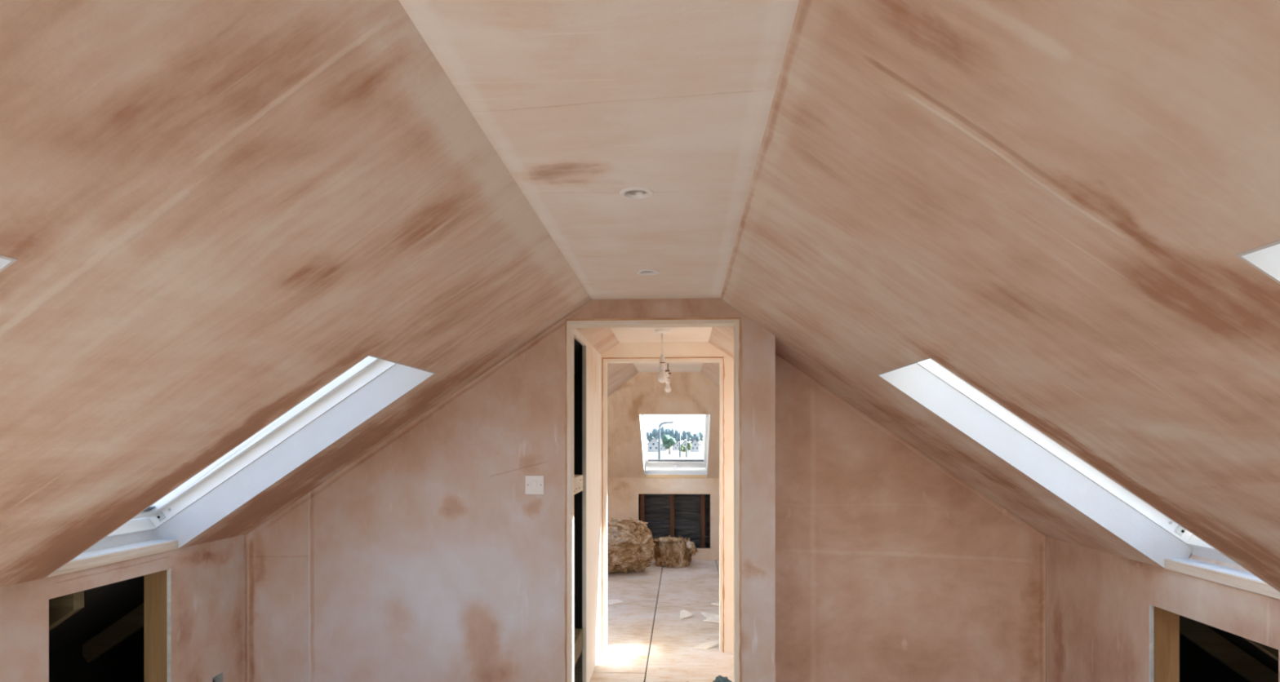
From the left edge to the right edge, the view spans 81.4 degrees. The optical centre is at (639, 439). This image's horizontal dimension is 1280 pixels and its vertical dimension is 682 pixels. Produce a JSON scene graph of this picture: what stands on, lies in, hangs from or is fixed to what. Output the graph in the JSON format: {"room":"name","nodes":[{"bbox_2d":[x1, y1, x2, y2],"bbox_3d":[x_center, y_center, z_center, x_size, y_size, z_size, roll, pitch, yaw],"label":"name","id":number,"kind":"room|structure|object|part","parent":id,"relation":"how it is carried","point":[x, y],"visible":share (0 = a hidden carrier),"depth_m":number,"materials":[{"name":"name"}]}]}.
{"room":"building under construction","nodes":[
{"label":"building under construction","id":0,"kind":"room"},
{"bbox_2d":[48,627,143,681],"bbox_3d":[-2.629,1.125,3.605,0.100,0.650,12.100,0,0,3],"label":"wall","id":1,"kind":"structure","parent":0,"point":[124,663],"depth_m":3.58,"materials":[{"name":"fabric"}]},
{"bbox_2d":[48,576,143,653],"bbox_3d":[-2.301,0.736,3.136,0.700,0.469,11.200,0,0,3],"label":"ceiling","id":2,"kind":"structure","parent":1,"relation":"attached to","point":[104,606],"depth_m":3.15,"materials":[{"name":"black"}]},
{"bbox_2d":[0,533,248,681],"bbox_3d":[-2.026,0.922,0.541,0.012,0.956,6.050,0,0,3],"label":"wall","id":3,"kind":"structure","parent":0,"point":[209,581],"depth_m":3.06,"materials":[{"name":"paint"}]},
{"bbox_2d":[166,568,170,681],"bbox_3d":[-1.887,0.883,2.980,0.014,0.733,0.004,0,0,3],"label":"trim","id":4,"kind":"structure","parent":3,"relation":"attached to","point":[168,571],"depth_m":2.98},
{"bbox_2d":[212,672,222,681],"bbox_3d":[-1.879,1.071,3.282,0.039,0.068,0.069,0,0,3],"label":"box","id":5,"kind":"object","parent":3,"relation":"attached to","point":[218,678],"visible":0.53,"depth_m":3.31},
{"bbox_2d":[248,298,775,681],"bbox_3d":[-0.641,0.353,3.492,2.517,2.094,0.100,0,0,3],"label":"wall","id":6,"kind":"structure","parent":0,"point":[428,557],"depth_m":3.45,"materials":[{"name":"paint"}]},
{"bbox_2d":[524,475,543,494],"bbox_3d":[-0.486,0.208,3.426,0.086,0.086,0.013,0,0,3],"label":"light switch","id":7,"kind":"object","parent":6,"relation":"attached to","point":[534,485],"visible":1,"depth_m":3.42,"materials":[{"name":"white plastic"}]},
{"bbox_2d":[564,317,742,681],"bbox_3d":[0.061,0.421,3.450,0.815,1.958,0.104,0,0,3],"label":"door frame","id":8,"kind":"structure","parent":6,"relation":"attached to","point":[726,321],"depth_m":3.42,"materials":[{"name":"beige wood"}]},
{"bbox_2d":[573,338,582,374],"bbox_3d":[-0.853,-0.185,4.265,1.052,0.704,1.416,0,0,3],"label":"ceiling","id":9,"kind":"structure","parent":0,"point":[577,347],"depth_m":4.45,"materials":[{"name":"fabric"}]},
{"bbox_2d":[573,328,601,681],"bbox_3d":[-0.837,0.414,4.265,1.083,1.973,1.420,0,0,3],"label":"wall","id":10,"kind":"structure","parent":0,"point":[593,358],"depth_m":4.65,"materials":[{"name":"paint"}]},
{"bbox_2d":[573,628,582,666],"bbox_3d":[-0.378,1.107,3.838,0.088,0.115,0.610,0,0,3],"label":"noggin","id":11,"kind":"object","parent":10,"relation":"attached to","point":[578,633],"visible":0.36,"depth_m":3.98,"materials":[{"name":"beige wood"}]},
{"bbox_2d":[573,475,582,495],"bbox_3d":[-0.377,0.239,3.838,0.090,0.088,0.610,0,0,3],"label":"noggin","id":12,"kind":"object","parent":10,"relation":"attached to","point":[578,479],"visible":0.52,"depth_m":3.95,"materials":[{"name":"beige wood"}]},
{"bbox_2d":[582,346,586,681],"bbox_3d":[-0.310,0.438,4.146,0.021,1.925,0.007,0,0,3],"label":"trim","id":13,"kind":"structure","parent":10,"relation":"attached to","point":[584,348],"depth_m":4.14,"materials":[{"name":"wood"}]},
{"bbox_2d":[398,0,799,372],"bbox_3d":[0.006,-0.751,2.248,0.586,0.215,9.689,0,0,3],"label":"ceiling","id":14,"kind":"structure","parent":0,"point":[583,103],"depth_m":1.47,"materials":[{"name":"paint"}]},
{"bbox_2d":[619,186,653,199],"bbox_3d":[-0.010,-0.667,1.939,0.089,0.054,0.089,0,0,3],"label":"recessed light","id":15,"kind":"object","parent":14,"relation":"in","point":[633,193],"visible":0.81,"depth_m":1.95,"materials":[{"name":"white plastic"}]},
{"bbox_2d":[636,269,659,275],"bbox_3d":[0.031,-0.667,2.853,0.089,0.054,0.089,0,0,3],"label":"recessed light","id":16,"kind":"object","parent":14,"relation":"in","point":[644,272],"visible":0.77,"depth_m":2.87,"materials":[{"name":"white plastic"}]},
{"bbox_2d":[654,328,669,383],"bbox_3d":[0.131,-0.488,4.350,0.086,0.312,0.086,0,0,3],"label":"pendant light","id":17,"kind":"object","parent":14,"relation":"hanging from","point":[662,377],"visible":1,"depth_m":4.33,"materials":[{"name":"white plastic"}]},
{"bbox_3d":[0.131,-0.370,4.350,0.058,0.077,0.058,0,0,3],"label":"bulb","id":18,"kind":"part","parent":17,"relation":"part of","materials":[{"name":"white glass"}]},
{"bbox_2d":[664,363,671,392],"bbox_3d":[0.202,-0.492,5.397,0.086,0.303,0.086,0,0,3],"label":"pendant light","id":19,"kind":"object","parent":14,"relation":"hanging from","point":[668,389],"visible":0.68,"depth_m":5.38,"materials":[{"name":"white plastic"}]},
{"bbox_3d":[0.202,-0.375,5.397,0.050,0.068,0.050,0,0,3],"label":"bulb","id":20,"kind":"part","parent":19,"relation":"part of","materials":[{"name":"white glass"}]},
{"bbox_2d":[0,0,1279,591],"bbox_3d":[0.067,0.104,3.524,5.710,1.854,12.245,0,0,3],"label":"ceiling","id":21,"kind":"structure","parent":0,"point":[1051,205],"depth_m":1.38,"materials":[{"name":"paint"}]},
{"bbox_2d":[0,254,17,272],"bbox_3d":[-1.552,0.041,0.825,1.233,0.958,0.710,0,0,3],"label":"window","id":22,"kind":"structure","parent":21,"relation":"attached to","point":[5,261],"depth_m":1.09,"materials":[{"name":"white paint"}]},
{"bbox_2d":[48,591,84,631],"bbox_3d":[-2.294,0.757,2.577,0.733,0.560,0.045,0,0,3],"label":"rafter","id":23,"kind":"object","parent":21,"relation":"attached to","point":[61,608],"visible":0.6,"depth_m":2.54,"materials":[{"name":"brown wood"}]},
{"bbox_2d":[82,603,143,663],"bbox_3d":[-2.244,0.757,3.456,0.733,0.560,0.045,0,0,3],"label":"rafter","id":24,"kind":"object","parent":21,"relation":"attached to","point":[131,623],"visible":0.36,"depth_m":3.44,"materials":[{"name":"brown wood"}]},
{"bbox_2d":[44,355,435,578],"bbox_3d":[-1.446,0.041,2.682,1.233,0.958,0.720,0,0,3],"label":"window","id":25,"kind":"structure","parent":21,"relation":"attached to","point":[363,390],"depth_m":2.98,"materials":[{"name":"white paint"}]},
{"bbox_3d":[-1.942,0.311,3.015,0.042,0.042,0.003,0,0,3],"label":"pivot plate","id":26,"kind":"part","parent":25,"relation":"part of","materials":[{"name":"white metal"}]},
{"bbox_3d":[-1.468,-0.017,2.683,1.159,0.796,0.648,0,0,3],"label":"frame","id":27,"kind":"part","parent":25,"relation":"part of","materials":[{"name":"white paint"}]},
{"bbox_3d":[-1.478,-0.059,2.683,1.092,0.744,0.612,0,0,3],"label":"sash","id":28,"kind":"part","parent":25,"relation":"part of","materials":[{"name":"white paint"}]},
{"bbox_2d":[639,414,711,478],"bbox_3d":[0.393,0.043,8.252,0.825,0.953,1.229,0,0,3],"label":"window","id":29,"kind":"structure","parent":21,"relation":"attached to","point":[652,468],"depth_m":8.69,"materials":[{"name":"white paint"}]},
{"bbox_2d":[877,357,1279,599],"bbox_3d":[1.493,0.069,2.507,1.211,0.977,0.695,0,0,3],"label":"window","id":30,"kind":"structure","parent":21,"relation":"attached to","point":[1119,511],"depth_m":2.80,"materials":[{"name":"white paint"}]},
{"bbox_3d":[1.516,0.007,2.505,1.136,0.805,0.623,0,0,3],"label":"frame","id":31,"kind":"part","parent":30,"relation":"part of","materials":[{"name":"white paint"}]},
{"bbox_3d":[2.011,0.338,2.769,0.042,0.043,0.003,0,0,3],"label":"pivot plate","id":32,"kind":"part","parent":30,"relation":"part of","materials":[{"name":"white metal"}]},
{"bbox_2d":[1179,615,1278,681],"bbox_3d":[2.363,0.794,3.193,0.711,0.559,0.045,0,0,3],"label":"rafter","id":33,"kind":"object","parent":21,"relation":"attached to","point":[1199,634],"visible":0.5,"depth_m":3.16,"materials":[{"name":"brown wood"}]},
{"bbox_2d":[1235,240,1279,284],"bbox_3d":[1.388,0.069,0.657,1.211,0.977,0.710,0,0,3],"label":"window","id":34,"kind":"structure","parent":21,"relation":"attached to","point":[1265,259],"depth_m":0.99,"materials":[{"name":"white paint"}]},
{"bbox_2d":[1244,638,1278,662],"bbox_3d":[2.324,0.794,2.494,0.711,0.559,0.045,0,0,3],"label":"rafter","id":35,"kind":"object","parent":21,"relation":"attached to","point":[1273,653],"visible":0.02,"depth_m":2.49,"materials":[{"name":"brown wood"}]},
{"bbox_2d":[573,560,733,681],"bbox_3d":[0.104,1.510,3.575,6.000,0.220,12.750,0,0,3],"label":"floor","id":36,"kind":"structure","parent":0,"point":[673,658],"depth_m":5.49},
{"bbox_2d":[143,570,166,681],"bbox_3d":[-1.943,0.962,3.010,0.102,0.877,0.045,0,0,3],"label":"stud","id":37,"kind":"object","parent":36,"relation":"on","point":[155,584],"visible":0.56,"depth_m":2.99,"materials":[{"name":"brown wood"}]},
{"bbox_2d":[607,600,623,604],"bbox_3d":[-0.270,1.388,6.351,0.262,0.021,0.103,0,0,-12],"label":"plasterboard offcut","id":38,"kind":"object","parent":36,"relation":"on","point":[609,602],"visible":0.65,"depth_m":6.36,"materials":[{"name":"white paper"}]},
{"bbox_2d":[607,517,655,574],"bbox_3d":[-0.248,1.115,7.864,0.730,0.599,0.678,0,0,-23],"label":"roll","id":39,"kind":"object","parent":36,"relation":"on","point":[630,544],"visible":0.59,"depth_m":7.68,"materials":[{"name":"fabric"}]},
{"bbox_2d":[640,493,644,522],"bbox_3d":[0.027,0.960,8.778,0.055,0.880,0.070,0,0,3],"label":"stud","id":40,"kind":"object","parent":36,"relation":"on","point":[642,495],"visible":0.3,"depth_m":8.74,"materials":[{"name":"brown wood"}]},
{"bbox_2d":[608,569,719,635],"bbox_3d":[0.247,1.397,6.750,1.291,0.010,2.990,0,0,3],"label":"crumbs","id":41,"kind":"object","parent":36,"relation":"on","point":[704,570],"visible":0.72,"depth_m":6.91,"materials":[{"name":"white"}]},
{"bbox_2d":[670,494,674,537],"bbox_3d":[0.379,0.960,8.758,0.050,0.880,0.070,0,0,3],"label":"stud","id":42,"kind":"object","parent":36,"relation":"on","point":[672,496],"visible":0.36,"depth_m":8.72,"materials":[{"name":"brown wood"}]},
{"bbox_2d":[653,535,697,568],"bbox_3d":[0.390,1.269,8.334,0.510,0.359,0.485,0,0,3],"label":"roll","id":43,"kind":"object","parent":36,"relation":"on","point":[669,552],"visible":1,"depth_m":8.15,"materials":[{"name":"fabric"}]},
{"bbox_2d":[680,609,693,619],"bbox_3d":[0.341,1.375,5.859,0.124,0.048,0.093,0,0,-32],"label":"plasterboard offcut","id":44,"kind":"object","parent":36,"relation":"on","point":[683,614],"visible":1,"depth_m":5.85,"materials":[{"name":"grey paper"}]},
{"bbox_2d":[700,494,705,548],"bbox_3d":[0.738,0.960,8.737,0.050,0.880,0.070,0,0,3],"label":"stud","id":45,"kind":"object","parent":36,"relation":"on","point":[702,496],"visible":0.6,"depth_m":8.70,"materials":[{"name":"brown wood"}]},
{"bbox_2d":[693,640,719,649],"bbox_3d":[0.449,1.383,5.008,0.198,0.032,0.064,0,0,-40],"label":"plasterboard offcut","id":46,"kind":"object","parent":36,"relation":"on","point":[706,646],"visible":0.88,"depth_m":5.00,"materials":[{"name":"grey paper"}]},
{"bbox_2d":[701,612,719,618],"bbox_3d":[0.587,1.381,5.797,0.263,0.036,0.086,0,0,25],"label":"plasterboard offcut","id":47,"kind":"object","parent":36,"relation":"on","point":[707,615],"visible":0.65,"depth_m":5.81,"materials":[{"name":"paint"}]},
{"bbox_2d":[703,617,719,623],"bbox_3d":[0.617,1.388,5.700,0.252,0.022,0.072,0,0,23],"label":"plasterboard offcut","id":48,"kind":"object","parent":36,"relation":"on","point":[710,620],"visible":0.43,"depth_m":5.71,"materials":[{"name":"paint"}]},
{"bbox_2d":[712,675,732,681],"bbox_3d":[0.464,1.377,4.207,0.103,0.072,0.098,0,0,25],"label":"rag","id":49,"kind":"object","parent":36,"relation":"on","point":[718,679],"visible":1,"depth_m":4.20,"materials":[{"name":"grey fabric"}]},
{"bbox_2d":[1154,606,1179,681],"bbox_3d":[2.035,1.000,2.898,0.102,0.800,0.045,0,0,3],"label":"stud","id":50,"kind":"object","parent":36,"relation":"on","point":[1166,624],"visible":0.45,"depth_m":2.88,"materials":[{"name":"brown wood"}]},
{"bbox_2d":[607,478,719,560],"bbox_3d":[0.372,0.922,8.679,3.850,0.956,0.012,0,0,3],"label":"wall","id":51,"kind":"structure","parent":0,"point":[622,493],"depth_m":8.68,"materials":[{"name":"paint"}]},
{"bbox_2d":[601,342,733,653],"bbox_3d":[0.161,0.353,4.969,3.950,2.094,0.100,0,0,3],"label":"wall","id":52,"kind":"structure","parent":0,"point":[688,349],"depth_m":4.90,"materials":[{"name":"paint"}]},
{"bbox_2d":[601,356,724,653],"bbox_3d":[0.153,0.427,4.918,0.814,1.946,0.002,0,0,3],"label":"trim","id":53,"kind":"structure","parent":52,"relation":"attached to","point":[602,358],"depth_m":4.93,"materials":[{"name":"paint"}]},
{"bbox_2d":[638,493,710,548],"bbox_3d":[0.403,0.950,8.829,1.800,0.901,0.033,0,0,3],"label":"wall","id":54,"kind":"structure","parent":0,"point":[657,506],"depth_m":8.83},
{"bbox_2d":[775,354,1045,681],"bbox_3d":[1.329,0.422,3.791,1.483,1.957,0.100,0,0,3],"label":"wall","id":55,"kind":"structure","parent":0,"point":[891,566],"depth_m":3.75,"materials":[{"name":"paint"}]},
{"bbox_2d":[1045,537,1279,681],"bbox_3d":[1.842,0.941,0.526,0.012,0.918,6.460,0,0,3],"label":"wall","id":56,"kind":"structure","parent":0,"point":[1097,602],"depth_m":3.09,"materials":[{"name":"paint"}]},
{"bbox_2d":[1149,604,1154,681],"bbox_3d":[1.976,0.969,2.874,0.014,0.663,0.005,0,0,3],"label":"trim","id":57,"kind":"structure","parent":56,"relation":"attached to","point":[1151,607],"depth_m":2.87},
{"bbox_2d":[1179,635,1278,681],"bbox_3d":[2.762,1.125,3.298,0.100,0.650,12.100,0,0,3],"label":"wall","id":58,"kind":"structure","parent":0,"point":[1196,665],"depth_m":3.63,"materials":[{"name":"fabric"}]},
{"bbox_2d":[1203,623,1278,671],"bbox_3d":[2.377,0.768,2.869,0.693,0.480,11.200,0,0,3],"label":"trim","id":59,"kind":"structure","parent":58,"relation":"attached to","point":[1242,643],"depth_m":3.10,"materials":[{"name":"wood"}]},
{"label":"outside","id":60,"kind":"structure","parent":0,"visible":0},
{"bbox_2d":[646,444,704,459],"bbox_3d":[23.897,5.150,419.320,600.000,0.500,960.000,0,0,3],"label":"ground","id":61,"kind":"structure","parent":60,"point":[674,455],"depth_m":241.77,"materials":[{"name":"white snow"}]},
{"bbox_2d":[645,431,649,439],"bbox_3d":[4.634,-0.931,560.418,4.835,11.661,4.213,0,0,3],"label":"tree","id":62,"kind":"object","parent":61,"relation":"on","point":[646,433],"visible":0.28,"depth_m":559.67,"materials":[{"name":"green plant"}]},
{"bbox_2d":[647,432,653,441],"bbox_3d":[8.217,-0.524,576.214,4.662,10.849,4.926,0,0,3],"label":"tree","id":63,"kind":"object","parent":61,"relation":"on","point":[651,437],"visible":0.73,"depth_m":574.49,"materials":[{"name":"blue plant"}]},
{"bbox_2d":[647,437,657,452],"bbox_3d":[5.487,2.002,300.174,5.058,5.795,3.974,0,0,3],"label":"house","id":64,"kind":"structure","parent":61,"relation":"on","point":[653,443],"depth_m":298.40,"materials":[{"name":"grey tile"}]},
{"bbox_2d":[651,428,657,440],"bbox_3d":[11.346,-2.030,560.185,5.014,13.860,5.036,0,0,3],"label":"tree","id":65,"kind":"object","parent":61,"relation":"on","point":[655,432],"visible":0.94,"depth_m":558.44,"materials":[{"name":"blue plant"}]},
{"bbox_2d":[660,426,666,439],"bbox_3d":[17.268,-2.667,560.188,4.484,15.134,5.068,0,0,3],"label":"tree","id":66,"kind":"object","parent":61,"relation":"on","point":[662,429],"visible":0.77,"depth_m":559.20,"materials":[{"name":"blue plant"}]},
{"bbox_2d":[660,443,666,451],"bbox_3d":[10.289,3.035,329.949,3.577,3.731,2.810,0,0,3],"label":"house","id":67,"kind":"structure","parent":61,"relation":"on","point":[662,447],"depth_m":328.69,"materials":[{"name":"grey tile"}]},
{"bbox_2d":[657,421,675,459],"bbox_3d":[5.747,0.450,159.932,3.760,8.899,0.520,0,0,3],"label":"street lamp","id":68,"kind":"object","parent":61,"relation":"on","point":[670,422],"visible":0.95,"depth_m":159.84,"materials":[{"name":"grey metal"}]},
{"bbox_2d":[662,435,676,454],"bbox_3d":[9.779,1.554,249.855,5.068,6.692,6.021,0,0,3],"label":"tree","id":69,"kind":"object","parent":61,"relation":"on","point":[668,442],"visible":1,"depth_m":247.93,"materials":[{"name":"green plant"}]},
{"bbox_2d":[667,428,675,438],"bbox_3d":[23.532,-1.985,559.448,5.243,13.769,4.948,0,0,3],"label":"tree","id":70,"kind":"object","parent":61,"relation":"on","point":[671,433],"visible":0.76,"depth_m":557.90,"materials":[{"name":"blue plant"}]},
{"bbox_2d":[672,440,679,450],"bbox_3d":[16.797,2.691,339.594,3.685,4.419,2.896,0,0,-14],"label":"house","id":71,"kind":"structure","parent":61,"relation":"on","point":[675,447],"depth_m":338.30,"materials":[{"name":"grey tile"}]},
{"bbox_2d":[673,430,678,440],"bbox_3d":[27.636,-1.414,575.377,5.411,12.629,5.243,0,0,3],"label":"tree","id":72,"kind":"object","parent":61,"relation":"on","point":[675,431],"visible":0.63,"depth_m":574.49,"materials":[{"name":"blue plant"}]},
{"bbox_2d":[675,432,682,441],"bbox_3d":[29.719,-0.466,559.381,4.870,10.732,4.986,0,0,3],"label":"tree","id":73,"kind":"object","parent":61,"relation":"on","point":[677,434],"visible":0.66,"depth_m":557.63,"materials":[{"name":"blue plant"}]},
{"bbox_2d":[679,431,680,457],"bbox_3d":[11.274,1.208,209.698,0.400,7.384,0.400,0,0,3],"label":"utility pole","id":74,"kind":"object","parent":61,"relation":"on","point":[679,431],"visible":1,"depth_m":209.59,"materials":[{"name":"grey metal"}]},
{"bbox_2d":[678,445,685,452],"bbox_3d":[13.125,3.270,229.626,2.431,3.260,2.636,0,0,3],"label":"tree","id":75,"kind":"object","parent":61,"relation":"on","point":[682,447],"visible":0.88,"depth_m":229.10,"materials":[{"name":"green plant"}]},
{"bbox_2d":[680,430,686,441],"bbox_3d":[33.972,-1.405,575.165,5.130,12.610,4.328,0,0,3],"label":"tree","id":76,"kind":"object","parent":61,"relation":"on","point":[683,433],"visible":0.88,"depth_m":573.78,"materials":[{"name":"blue plant"}]},
{"bbox_2d":[680,440,689,451],"bbox_3d":[19.576,2.497,319.404,3.468,4.806,2.725,0,0,15],"label":"house","id":77,"kind":"structure","parent":61,"relation":"on","point":[684,442],"depth_m":318.27,"materials":[{"name":"grey tile"}]},
{"bbox_2d":[685,434,687,457],"bbox_3d":[13.072,1.660,209.596,0.400,6.481,0.400,0,0,3],"label":"utility pole","id":78,"kind":"object","parent":61,"relation":"on","point":[686,434],"visible":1,"depth_m":209.49,"materials":[{"name":"grey metal"}]},
{"bbox_2d":[684,431,691,442],"bbox_3d":[36.446,-0.680,558.793,4.867,11.160,4.993,0,0,3],"label":"tree","id":79,"kind":"object","parent":61,"relation":"on","point":[688,433],"visible":0.76,"depth_m":557.83,"materials":[{"name":"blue plant"}]},
{"bbox_2d":[687,442,691,453],"bbox_3d":[17.056,2.833,259.426,1.954,4.134,2.441,0,0,3],"label":"tree","id":80,"kind":"object","parent":61,"relation":"on","point":[689,445],"visible":0.89,"depth_m":258.40,"materials":[{"name":"green plant"}]},
{"bbox_2d":[689,438,699,452],"bbox_3d":[21.880,2.164,299.240,3.613,5.473,2.839,0,0,-8],"label":"house","id":81,"kind":"structure","parent":61,"relation":"on","point":[695,445],"depth_m":297.97,"materials":[{"name":"grey tile"}]},
{"bbox_2d":[693,432,699,442],"bbox_3d":[42.285,-0.237,558.590,5.190,10.273,5.537,0,0,3],"label":"tree","id":82,"kind":"object","parent":61,"relation":"on","point":[695,436],"visible":0.79,"depth_m":556.54,"materials":[{"name":"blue plant"}]},
{"bbox_2d":[698,431,703,441],"bbox_3d":[46.727,-0.715,574.575,4.998,11.230,4.881,0,0,3],"label":"tree","id":83,"kind":"object","parent":61,"relation":"on","point":[700,434],"visible":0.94,"depth_m":573.50,"materials":[{"name":"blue plant"}]}
]}

